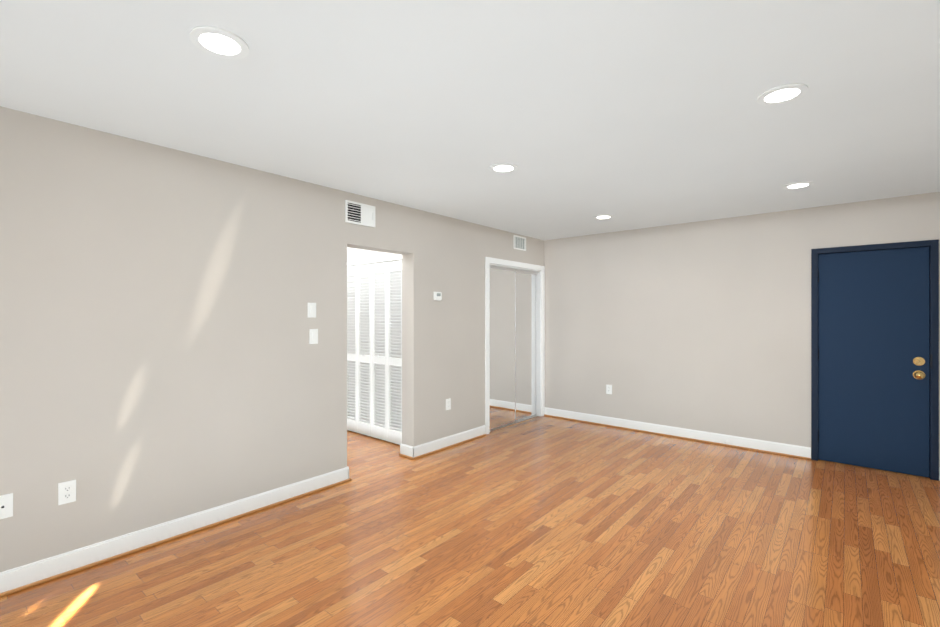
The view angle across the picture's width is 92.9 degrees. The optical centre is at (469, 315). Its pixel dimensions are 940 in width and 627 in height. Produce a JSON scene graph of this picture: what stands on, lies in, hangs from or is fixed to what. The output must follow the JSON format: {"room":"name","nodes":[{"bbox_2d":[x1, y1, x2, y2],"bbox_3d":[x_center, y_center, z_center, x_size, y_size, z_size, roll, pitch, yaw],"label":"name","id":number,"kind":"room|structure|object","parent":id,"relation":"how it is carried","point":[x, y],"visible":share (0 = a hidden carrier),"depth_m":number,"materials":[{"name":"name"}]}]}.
{"room":"empty living room","nodes":[
{"label":"empty living room","id":0,"kind":"room"},
{"bbox_2d":[0,106,543,571],"bbox_3d":[-1.944,0.678,3.092,0.470,3.450,8.947,0,0,40],"label":"wall","id":1,"kind":"structure","parent":0,"point":[162,358],"depth_m":2.85,"materials":[{"name":"paint"}]},
{"bbox_2d":[0,493,12,518],"bbox_3d":[-2.346,0.963,2.243,0.008,0.118,0.072,0,0,40],"label":"outlet","id":2,"kind":"object","parent":1,"relation":"attached to","point":[6,505],"visible":1,"depth_m":2.25,"materials":[{"name":"white plastic"}]},
{"bbox_2d":[58,479,75,504],"bbox_3d":[-2.188,0.963,2.428,0.010,0.118,0.072,0,0,40],"label":"electrical outlet","id":3,"kind":"object","parent":1,"relation":"attached to","point":[66,491],"visible":1,"depth_m":2.42,"materials":[{"name":"white plastic"}]},
{"bbox_2d":[308,303,315,317],"bbox_3d":[-1.250,-0.040,3.539,0.015,0.118,0.072,0,0,40],"label":"light switch","id":4,"kind":"object","parent":1,"relation":"attached to","point":[311,310],"visible":1,"depth_m":3.54,"materials":[{"name":"white plastic"}]},
{"bbox_2d":[309,329,317,343],"bbox_3d":[-1.239,0.169,3.551,0.015,0.118,0.072,0,0,40],"label":"light switch","id":5,"kind":"object","parent":1,"relation":"attached to","point":[313,336],"visible":1,"depth_m":3.54,"materials":[{"name":"white plastic"}]},
{"bbox_2d":[345,200,374,227],"bbox_3d":[-0.950,-0.881,3.893,0.016,0.188,0.310,0,0,40],"label":"air vent","id":6,"kind":"object","parent":1,"relation":"in","point":[359,213],"visible":1,"depth_m":3.89,"materials":[{"name":"white metal"}]},
{"bbox_2d":[434,292,441,300],"bbox_3d":[-0.332,-0.197,4.619,0.028,0.090,0.100,0,0,40],"label":"thermostat","id":7,"kind":"object","parent":1,"relation":"attached to","point":[437,296],"visible":1,"depth_m":4.61,"materials":[{"name":"white plastic"}]},
{"bbox_2d":[446,398,450,409],"bbox_3d":[-0.230,0.948,4.753,0.010,0.118,0.072,0,0,40],"label":"electrical outlet","id":8,"kind":"object","parent":1,"relation":"attached to","point":[448,404],"visible":1,"depth_m":4.75,"materials":[{"name":"white plastic"}]},
{"bbox_2d":[0,407,939,596],"bbox_3d":[-0.882,1.345,2.198,6.360,0.115,8.707,0,0,40],"label":"baseboard","id":9,"kind":"structure","parent":1,"relation":"attached to","point":[17,577],"depth_m":3.18,"materials":[{"name":"white wood"}]},
{"bbox_2d":[485,257,544,433],"bbox_3d":[0.546,0.359,5.800,0.185,2.088,1.329,0,0,40],"label":"closet","id":10,"kind":"object","parent":1,"relation":"attached to","point":[514,343],"visible":0.88,"depth_m":5.76,"materials":[{"name":"white wood"}]},
{"bbox_2d":[513,235,525,250],"bbox_3d":[0.648,-0.934,5.795,0.012,0.175,0.280,0,0,40],"label":"air vent","id":11,"kind":"object","parent":1,"relation":"in","point":[519,242],"visible":1,"depth_m":5.79,"materials":[{"name":"white metal"}]},
{"bbox_2d":[347,247,401,428],"bbox_3d":[-1.234,0.678,5.275,1.857,3.450,0.140,0,0,40],"label":"wall","id":12,"kind":"structure","parent":0,"point":[354,254],"depth_m":5.18,"materials":[{"name":"paint"}]},
{"bbox_2d":[347,255,401,444],"bbox_3d":[-1.116,0.383,5.118,1.190,2.040,0.087,0,0,40],"label":"louvered bifold door","id":13,"kind":"structure","parent":12,"relation":"in","point":[374,311],"depth_m":5.07,"materials":[{"name":"white wood"}]},
{"bbox_2d":[0,416,939,626],"bbox_3d":[-0.882,1.453,2.198,6.600,0.100,8.947,0,0,40],"label":"floor","id":14,"kind":"structure","parent":0,"point":[543,521],"depth_m":2.67,"materials":[{"name":"brown wood"}]},
{"bbox_2d":[0,0,939,240],"bbox_3d":[-0.882,-1.097,2.198,6.600,0.100,8.947,0,0,40],"label":"ceiling","id":15,"kind":"structure","parent":0,"point":[628,114],"depth_m":2.14,"materials":[{"name":"paint"}]},
{"bbox_2d":[189,26,248,59],"bbox_3d":[-0.960,-1.043,1.717,0.200,0.008,0.200,0,0,40],"label":"recessed light","id":16,"kind":"object","parent":15,"relation":"in","point":[219,42],"visible":1,"depth_m":1.71,"materials":[{"name":"white plastic"}]},
{"bbox_2d":[489,163,517,172],"bbox_3d":[0.238,-1.043,3.171,0.200,0.008,0.200,0,0,40],"label":"recessed light","id":17,"kind":"object","parent":15,"relation":"in","point":[503,167],"visible":0.94,"depth_m":3.16,"materials":[{"name":"white"}]},
{"bbox_2d":[594,215,612,219],"bbox_3d":[1.419,-1.043,4.753,0.200,0.008,0.200,0,0,40],"label":"recessed light","id":18,"kind":"object","parent":15,"relation":"in","point":[600,217],"visible":1,"depth_m":4.75,"materials":[{"name":"white plastic"}]},
{"bbox_2d":[757,83,807,105],"bbox_3d":[1.478,-1.043,2.117,0.200,0.008,0.200,0,0,40],"label":"recessed light","id":19,"kind":"object","parent":15,"relation":"in","point":[782,94],"visible":1,"depth_m":2.11,"materials":[{"name":"white"}]},
{"bbox_2d":[783,181,812,189],"bbox_3d":[2.638,-1.043,3.596,0.200,0.008,0.200,0,0,40],"label":"recessed light","id":20,"kind":"object","parent":15,"relation":"in","point":[798,185],"visible":0.98,"depth_m":3.59,"materials":[{"name":"white"}]},
{"bbox_2d":[544,192,939,466],"bbox_3d":[2.830,0.678,5.032,4.333,3.450,0.410,0,0,40],"label":"wall","id":21,"kind":"structure","parent":0,"point":[703,326],"depth_m":4.96,"materials":[{"name":"paint"}]},
{"bbox_2d":[606,384,611,393],"bbox_3d":[1.760,0.940,5.658,0.072,0.118,0.010,0,0,40],"label":"electrical outlet","id":22,"kind":"object","parent":21,"relation":"attached to","point":[608,389],"visible":1,"depth_m":5.66,"materials":[{"name":"white plastic"}]},
{"bbox_2d":[811,239,938,480],"bbox_3d":[3.673,0.381,4.097,0.859,2.045,0.194,0,0,40],"label":"door","id":23,"kind":"structure","parent":21,"relation":"in","point":[874,356],"depth_m":4.05,"materials":[{"name":"blue wood"}]}
]}

